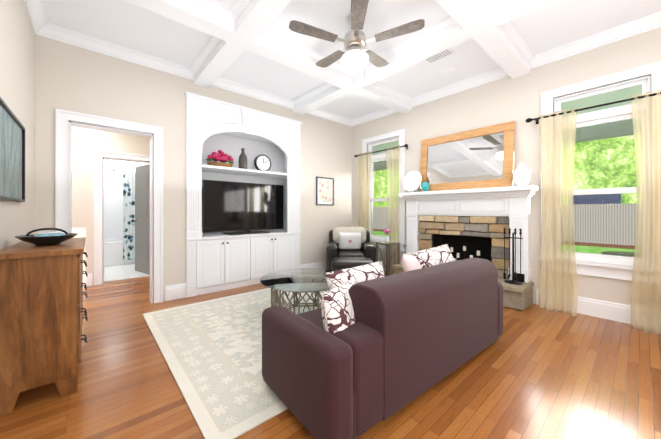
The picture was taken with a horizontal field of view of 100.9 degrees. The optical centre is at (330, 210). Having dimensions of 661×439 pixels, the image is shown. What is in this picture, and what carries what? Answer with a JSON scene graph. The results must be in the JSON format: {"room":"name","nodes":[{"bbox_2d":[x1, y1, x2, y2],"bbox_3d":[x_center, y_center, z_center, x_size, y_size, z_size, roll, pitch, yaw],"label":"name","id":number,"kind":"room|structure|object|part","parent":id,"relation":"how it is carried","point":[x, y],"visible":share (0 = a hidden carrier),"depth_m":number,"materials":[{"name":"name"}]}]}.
{"room":"living room","nodes":[
{"label":"living room","id":0,"kind":"room"},
{"bbox_2d":[0,0,34,250],"bbox_3d":[-0.632,-0.375,-0.052,0.160,3.100,7.450,0,0,-41],"label":"wall","id":1,"kind":"structure","parent":0,"point":[17,64],"depth_m":2.19,"materials":[{"name":"beige paint"}]},
{"bbox_2d":[0,97,24,201],"bbox_3d":[-2.207,-0.370,1.886,0.025,0.605,0.900,0,0,-41],"label":"painting","id":2,"kind":"object","parent":1,"relation":"attached to","point":[12,157],"visible":1,"depth_m":1.92,"materials":[{"name":"teal paint"}]},
{"bbox_2d":[72,126,149,284],"bbox_3d":[-4.403,-0.371,3.817,3.420,3.100,0.120,0,0,-41],"label":"wall","id":3,"kind":"structure","parent":0,"point":[86,142],"depth_m":4.28,"materials":[{"name":"beige paint"}]},
{"bbox_2d":[83,273,91,286],"bbox_3d":[-4.696,1.084,3.466,2.520,0.190,0.018,0,0,-41],"label":"baseboard","id":4,"kind":"structure","parent":3,"relation":"attached to","point":[87,280],"depth_m":4.26,"materials":[{"name":"white"}]},
{"bbox_2d":[94,150,149,284],"bbox_3d":[-3.434,0.111,4.645,0.888,2.139,0.154,0,0,-41],"label":"door frame","id":5,"kind":"structure","parent":3,"relation":"attached to","point":[100,156],"depth_m":4.35,"materials":[{"name":"white wood"}]},
{"bbox_2d":[131,164,149,274],"bbox_3d":[-3.510,0.159,5.129,0.696,2.015,0.208,0,0,35],"label":"bathroom door","id":6,"kind":"structure","parent":3,"relation":"in","point":[142,219],"depth_m":5.11,"materials":[{"name":"grey wood"}]},
{"bbox_2d":[104,175,122,238],"bbox_3d":[-5.083,-0.217,6.394,2.600,2.800,0.050,0,0,-41],"label":"wall","id":7,"kind":"structure","parent":0,"point":[113,207],"depth_m":6.38,"materials":[{"name":"white paint"}]},
{"bbox_2d":[104,159,148,173],"bbox_3d":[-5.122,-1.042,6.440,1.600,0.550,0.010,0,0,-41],"label":"ceiling","id":8,"kind":"structure","parent":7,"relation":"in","point":[125,166],"depth_m":6.54,"materials":[{"name":"white paint"}]},
{"bbox_2d":[104,264,149,281],"bbox_3d":[-4.307,1.175,5.510,2.500,0.012,2.300,0,0,-41],"label":"floor","id":9,"kind":"structure","parent":0,"point":[119,272],"depth_m":5.06,"materials":[{"name":"white tile"}]},
{"bbox_2d":[104,238,134,266],"bbox_3d":[-4.808,0.916,6.080,2.480,0.507,0.777,0,0,-41],"label":"bathtub","id":10,"kind":"object","parent":9,"relation":"on","point":[113,252],"visible":0.08,"depth_m":5.79,"materials":[{"name":"white ceramic"}]},
{"bbox_2d":[35,34,351,300],"bbox_3d":[-1.336,-0.370,4.394,4.970,3.100,0.160,0,0,-41],"label":"wall","id":11,"kind":"structure","parent":0,"point":[68,77],"depth_m":3.58,"materials":[{"name":"beige paint"}]},
{"bbox_2d":[55,109,162,302],"bbox_3d":[-2.590,0.053,3.270,0.980,2.252,0.194,0,0,-41],"label":"door frame","id":12,"kind":"structure","parent":11,"relation":"attached to","point":[66,120],"depth_m":3.26,"materials":[{"name":"white wood"}]},
{"bbox_2d":[300,261,325,268],"bbox_3d":[-0.045,1.086,5.408,1.370,0.190,0.018,0,0,-41],"label":"baseboard","id":13,"kind":"structure","parent":11,"relation":"attached to","point":[322,264],"depth_m":5.20,"materials":[{"name":"white"}]},
{"bbox_2d":[316,176,333,205],"bbox_3d":[-0.101,-0.374,5.352,0.450,0.550,0.025,0,0,-41],"label":"floral picture","id":14,"kind":"object","parent":11,"relation":"attached to","point":[324,190],"visible":1,"depth_m":5.34,"materials":[{"name":"white paper"}]},
{"bbox_2d":[0,273,660,438],"bbox_3d":[0.587,1.227,2.202,4.970,0.100,9.230,0,0,-41],"label":"floor","id":15,"kind":"structure","parent":0,"point":[533,371],"depth_m":1.78,"materials":[{"name":"brown wood"}]},
{"bbox_2d":[0,237,87,415],"bbox_3d":[-2.074,0.712,2.028,0.401,0.930,1.010,0,0,-41],"label":"chest","id":16,"kind":"object","parent":15,"relation":"on","point":[41,307],"visible":1,"depth_m":1.66,"materials":[{"name":"brown wood"}]},
{"bbox_2d":[14,228,77,245],"bbox_3d":[-2.029,0.185,1.962,0.320,0.122,0.320,0,0,-41],"label":"glass bowl","id":17,"kind":"object","parent":16,"relation":"on","point":[46,238],"visible":1,"depth_m":1.91,"materials":[{"name":"grey"}]},
{"bbox_2d":[185,92,200,297],"bbox_3d":[-2.038,-0.210,3.921,0.159,2.780,0.544,0,0,-41],"label":"pilaster","id":18,"kind":"object","parent":15,"relation":"on","point":[193,101],"depth_m":3.75,"materials":[{"name":"white wood"}]},
{"bbox_2d":[201,96,252,293],"bbox_3d":[-1.696,-0.210,4.221,0.751,2.780,0.544,0,0,-41],"label":"tall cabinet","id":19,"kind":"object","parent":15,"relation":"on","point":[217,261],"depth_m":4.13,"materials":[{"name":"white wood"}]},
{"bbox_2d":[206,150,233,162],"bbox_3d":[-1.695,-0.836,4.202,0.428,0.182,0.240,0,0,-41],"label":"flowers","id":20,"kind":"object","parent":19,"relation":"in","point":[221,157],"depth_m":4.15,"materials":[{"name":"pink plant"}]},
{"bbox_2d":[207,160,232,166],"bbox_3d":[-1.692,-0.686,4.201,0.387,0.078,0.212,0,0,-44],"label":"flower basket","id":21,"kind":"object","parent":19,"relation":"in","point":[223,164],"depth_m":4.11,"materials":[{"name":"brown wicker"}]},
{"bbox_2d":[238,148,246,168],"bbox_3d":[-1.419,-0.824,4.428,0.140,0.355,0.140,0,0,-41],"label":"bottle vase","id":22,"kind":"object","parent":19,"relation":"in","point":[242,160],"visible":0.81,"depth_m":4.37,"materials":[{"name":"grey ceramic"}]},
{"bbox_2d":[143,288,327,438],"bbox_3d":[-0.141,1.172,3.266,3.220,0.011,2.330,0,0,-41],"label":"rug","id":23,"kind":"object","parent":15,"relation":"on","point":[211,351],"visible":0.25,"depth_m":2.16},
{"bbox_2d":[260,268,336,313],"bbox_3d":[-0.263,0.946,2.966,0.976,0.438,0.976,0,0,-41],"label":"glass coffee table","id":24,"kind":"object","parent":23,"relation":"on","point":[300,280],"visible":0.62,"depth_m":2.83,"materials":[{"name":"clear glass"}]},
{"bbox_2d":[326,227,375,269],"bbox_3d":[0.353,0.739,4.929,0.840,0.856,0.814,0,0,1],"label":"leather armchair","id":25,"kind":"object","parent":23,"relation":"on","point":[349,242],"visible":0.62,"depth_m":4.91,"materials":[{"name":"black leather"}]},
{"bbox_3d":[0.028,0.841,4.913,0.190,0.520,0.750,0,0,1],"label":"arm","id":26,"kind":"part","parent":25,"relation":"part of"},
{"bbox_2d":[338,232,361,249],"bbox_3d":[0.354,0.561,4.972,0.420,0.340,0.130,0,14,1],"label":"pillow","id":27,"kind":"object","parent":25,"relation":"on","point":[346,240],"depth_m":4.92,"materials":[{"name":"white fabric"}]},
{"bbox_3d":[0.351,0.806,4.827,0.460,0.150,0.610,0,0,1],"label":"seat","id":28,"kind":"part","parent":25,"relation":"part of","materials":[{"name":"black leather"}]},
{"bbox_3d":[0.678,0.841,4.900,0.190,0.520,0.750,0,0,1],"label":"arm","id":29,"kind":"part","parent":25,"relation":"part of"},
{"bbox_2d":[331,257,373,269],"bbox_3d":[0.340,0.963,4.252,0.650,0.406,0.490,0,0,1],"label":"leather ottoman","id":30,"kind":"object","parent":23,"relation":"on","point":[339,263],"visible":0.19,"depth_m":4.04,"materials":[{"name":"black leather"}]},
{"bbox_2d":[262,244,502,438],"bbox_3d":[0.544,0.747,2.137,2.000,0.833,0.775,0,0,-38],"label":"sofa","id":31,"kind":"object","parent":23,"relation":"on","point":[362,350],"visible":1,"depth_m":1.56,"materials":[{"name":"purple fabric"}]},
{"bbox_3d":[-0.172,0.879,1.562,0.165,0.475,0.760,0,0,-38],"label":"arm","id":32,"kind":"part","parent":31,"relation":"part of"},
{"bbox_3d":[0.124,0.822,1.997,0.825,0.150,0.475,0,0,-38],"label":"seat","id":33,"kind":"part","parent":31,"relation":"part of","materials":[{"name":"purple fabric"}]},
{"bbox_2d":[321,280,354,334],"bbox_3d":[0.096,0.677,1.672,0.150,0.440,0.500,-13,-8,23],"label":"pillow","id":34,"kind":"object","parent":31,"relation":"on","point":[338,303],"depth_m":1.51,"materials":[{"name":"white fabric"}]},
{"bbox_2d":[325,261,384,289],"bbox_3d":[0.219,0.612,1.935,0.500,0.430,0.140,-5,-13,-30],"label":"pillow","id":35,"kind":"object","parent":31,"relation":"on","point":[353,275],"depth_m":1.91,"materials":[{"name":"white fabric"}]},
{"bbox_2d":[401,254,421,271],"bbox_3d":[0.772,0.588,2.461,0.140,0.400,0.440,-25,-20,20],"label":"pillow","id":36,"kind":"object","parent":31,"relation":"on","point":[411,262],"depth_m":2.34,"materials":[{"name":"white fabric"}]},
{"bbox_2d":[411,244,453,267],"bbox_3d":[1.013,0.568,2.575,0.460,0.440,0.150,-9,-17,-23],"label":"pillow","id":37,"kind":"object","parent":31,"relation":"on","point":[441,254],"depth_m":2.54,"materials":[{"name":"white fabric"}]},
{"bbox_3d":[1.268,0.881,2.700,0.165,0.475,0.760,0,0,-38],"label":"arm","id":38,"kind":"part","parent":31,"relation":"part of"},
{"bbox_2d":[253,109,292,284],"bbox_3d":[-1.137,-0.209,4.712,0.738,2.780,0.544,0,0,-41],"label":"tall cabinet","id":39,"kind":"object","parent":15,"relation":"on","point":[272,134],"depth_m":4.71,"materials":[{"name":"white wood"}]},
{"bbox_2d":[202,180,282,234],"bbox_3d":[-1.376,-0.039,4.512,1.375,0.835,0.250,0,0,-41],"label":"tv","id":40,"kind":"object","parent":39,"relation":"in","point":[244,208],"visible":1,"depth_m":4.43,"materials":[{"name":"black plastic"}]},
{"bbox_2d":[254,154,270,170],"bbox_3d":[-1.153,-0.798,4.649,0.300,0.305,0.070,0,0,-41],"label":"clock","id":41,"kind":"object","parent":39,"relation":"in","point":[262,162],"visible":0.98,"depth_m":4.62,"materials":[{"name":"black plastic"}]},
{"bbox_2d":[293,120,301,268],"bbox_3d":[-0.775,-0.209,5.030,0.226,2.780,0.544,0,0,-41],"label":"pilaster","id":42,"kind":"object","parent":15,"relation":"on","point":[296,124],"depth_m":4.88,"materials":[{"name":"white wood"}]},
{"bbox_2d":[376,241,399,275],"bbox_3d":[0.985,0.863,4.674,0.302,0.634,0.292,0,0,-41],"label":"metal side table","id":43,"kind":"object","parent":15,"relation":"on","point":[389,243],"visible":0.77,"depth_m":4.66,"materials":[{"name":"beige metal"}]},
{"bbox_2d":[384,228,389,242],"bbox_3d":[0.969,0.423,4.650,0.088,0.241,0.112,0,0,-41],"label":"vase","id":44,"kind":"object","parent":43,"relation":"on","point":[387,231],"visible":1,"depth_m":4.64,"materials":[{"name":"white ceramic"}]},
{"bbox_2d":[393,185,537,310],"bbox_3d":[1.966,0.442,4.126,0.930,1.483,1.900,0,0,-41],"label":"fireplace","id":45,"kind":"object","parent":15,"relation":"on","point":[473,221],"visible":0.81,"depth_m":3.85,"materials":[{"name":"white"}]},
{"bbox_2d":[403,171,421,191],"bbox_3d":[1.368,-0.484,4.547,0.122,0.364,0.356,0,0,-41],"label":"plate","id":46,"kind":"object","parent":45,"relation":"on","point":[412,180],"visible":0.92,"depth_m":4.54,"materials":[{"name":"white ceramic"}]},
{"bbox_2d":[420,182,429,191],"bbox_3d":[1.510,-0.378,4.351,0.144,0.154,0.144,0,0,-41],"label":"glass ball","id":47,"kind":"object","parent":45,"relation":"on","point":[424,186],"visible":0.96,"depth_m":4.30,"materials":[{"name":"teal glass"}]},
{"bbox_2d":[450,246,480,260],"bbox_3d":[2.064,0.724,4.227,0.100,0.348,0.743,0,0,-41],"label":"candle holder","id":48,"kind":"object","parent":45,"relation":"on","point":[464,250],"visible":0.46,"depth_m":4.21,"materials":[{"name":"black"}]},
{"bbox_2d":[503,228,524,284],"bbox_3d":[2.281,0.558,3.388,0.200,0.678,0.225,0,0,-41],"label":"fireplace tool set","id":49,"kind":"object","parent":45,"relation":"on","point":[518,278],"visible":1,"depth_m":3.37,"materials":[{"name":"black metal"}]},
{"bbox_2d":[512,162,530,185],"bbox_3d":[2.376,-0.453,3.403,0.180,0.300,0.206,0,0,-41],"label":"ceramic jar","id":50,"kind":"object","parent":45,"relation":"on","point":[521,174],"visible":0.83,"depth_m":3.35,"materials":[{"name":"white ceramic"}]},
{"bbox_2d":[42,0,660,118],"bbox_3d":[1.122,-1.973,1.597,4.970,0.100,7.610,0,0,-41],"label":"ceiling","id":51,"kind":"structure","parent":0,"point":[541,29],"depth_m":2.93,"materials":[{"name":"white paint"}]},
{"bbox_2d":[125,0,554,114],"bbox_3d":[1.122,-1.838,1.597,4.650,0.171,7.290,0,0,-41],"label":"beam","id":52,"kind":"structure","parent":51,"relation":"attached to","point":[478,22],"depth_m":2.88,"materials":[{"name":"white"}]},
{"bbox_2d":[289,0,424,80],"bbox_3d":[0.236,-1.601,2.768,1.268,0.638,1.248,0,0,-41],"label":"ceiling fan","id":53,"kind":"object","parent":51,"relation":"hanging from","point":[357,56],"visible":1,"depth_m":2.63,"materials":[{"name":"brown wood"}]},
{"bbox_2d":[424,48,454,63],"bbox_3d":[1.284,-1.912,3.330,0.320,0.016,0.320,0,0,-41],"label":"ceiling vent","id":54,"kind":"object","parent":51,"relation":"in","point":[440,55],"visible":0.38,"depth_m":3.37,"materials":[{"name":"white metal"}]},
{"bbox_2d":[352,27,660,304],"bbox_3d":[2.982,-0.371,3.122,0.160,3.100,7.450,0,0,-41],"label":"wall","id":55,"kind":"structure","parent":0,"point":[517,100],"depth_m":3.53,"materials":[{"name":"beige paint"}]},
{"bbox_2d":[24,0,660,125],"bbox_3d":[1.122,-1.866,1.597,4.650,0.115,7.290,0,0,-41],"label":"crown molding","id":56,"kind":"structure","parent":55,"relation":"attached to","point":[42,27],"depth_m":3.18,"materials":[{"name":"white wood"}]},
{"bbox_2d":[354,144,407,274],"bbox_3d":[0.921,0.008,5.171,0.224,2.323,1.259,0,0,-41],"label":"curtains","id":57,"kind":"object","parent":55,"relation":"attached to","point":[392,159],"visible":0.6,"depth_m":4.97,"materials":[{"name":"beige fabric"}]},
{"bbox_2d":[362,129,405,250],"bbox_3d":[1.037,-0.362,5.274,0.202,2.187,1.040,0,0,-41],"label":"window","id":58,"kind":"structure","parent":55,"relation":"in","point":[368,144],"depth_m":5.26,"materials":[{"name":"white wood"}]},
{"bbox_2d":[419,121,514,191],"bbox_3d":[1.952,-0.740,4.068,0.040,0.870,1.340,6,-4,-41],"label":"mirror","id":59,"kind":"object","parent":55,"relation":"attached to","point":[483,157],"visible":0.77,"depth_m":3.96,"materials":[{"name":"brown wood"}]},
{"bbox_2d":[536,289,630,323],"bbox_3d":[3.928,1.082,1.908,0.018,0.190,4.060,0,0,-41],"label":"baseboard","id":60,"kind":"structure","parent":55,"relation":"attached to","point":[613,311],"depth_m":2.98,"materials":[{"name":"white"}]},
{"bbox_2d":[525,89,660,333],"bbox_3d":[2.920,0.005,2.888,0.234,2.323,1.429,0,0,-41],"label":"curtain","id":61,"kind":"object","parent":55,"relation":"attached to","point":[558,288],"visible":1,"depth_m":3.06,"materials":[{"name":"beige fabric"}]},
{"bbox_2d":[539,61,660,280],"bbox_3d":[2.991,-0.365,3.050,0.202,2.187,1.040,0,0,-41],"label":"window","id":62,"kind":"structure","parent":55,"relation":"in","point":[651,82],"depth_m":3.00,"materials":[{"name":"white wood"}]},
{"label":"outside","id":63,"kind":"structure","parent":0,"visible":0},
{"bbox_2d":[373,231,634,253],"bbox_3d":[8.836,1.736,9.107,11.140,0.001,34.000,0,0,-41],"label":"lawn","id":64,"kind":"structure","parent":63,"point":[591,249],"depth_m":12.17,"materials":[{"name":"green plant"}]},
{"bbox_2d":[601,251,633,256],"bbox_3d":[6.685,1.260,5.754,1.600,0.957,1.400,0,0,-41],"label":"patio table","id":65,"kind":"object","parent":64,"relation":"on","point":[615,253],"depth_m":6.07,"materials":[{"name":"black metal"}]},
{"bbox_2d":[373,85,641,154],"bbox_3d":[3.809,-1.700,4.364,2.680,0.040,10.500,0,0,-41],"label":"porch roof","id":66,"kind":"structure","parent":63,"point":[611,97],"depth_m":4.25,"materials":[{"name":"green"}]},
{"bbox_2d":[373,119,633,170],"bbox_3d":[4.779,-1.499,5.215,0.200,0.360,10.500,0,0,-41],"label":"porch roof edge","id":67,"kind":"object","parent":66,"relation":"attached to","point":[591,133],"depth_m":4.94,"materials":[{"name":"grey"}]},
{"bbox_3d":[-3.349,-0.217,6.353,0.050,2.800,2.300,0,0,-41],"label":"wall","id":68,"kind":"structure","parent":0,"visible":0},
{"bbox_2d":[104,169,134,259],"bbox_3d":[-4.512,0.106,5.744,2.496,1.912,0.044,0,0,-41],"label":"shower curtain","id":69,"kind":"object","parent":68,"relation":"attached to","point":[128,216],"visible":0.35,"depth_m":5.90,"materials":[{"name":"white fabric"}]},
{"bbox_3d":[-4.234,0.122,5.988,0.500,1.880,0.044,0,0,-41],"label":"shower curtain panel","id":70,"kind":"part","parent":69,"relation":"part of","materials":[{"name":"white fabric"}]},
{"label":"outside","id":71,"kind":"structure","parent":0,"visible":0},
{"bbox_2d":[373,135,636,248],"bbox_3d":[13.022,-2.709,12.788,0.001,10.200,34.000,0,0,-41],"label":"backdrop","id":72,"kind":"structure","parent":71,"point":[623,197],"depth_m":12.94,"materials":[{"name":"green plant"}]}
]}

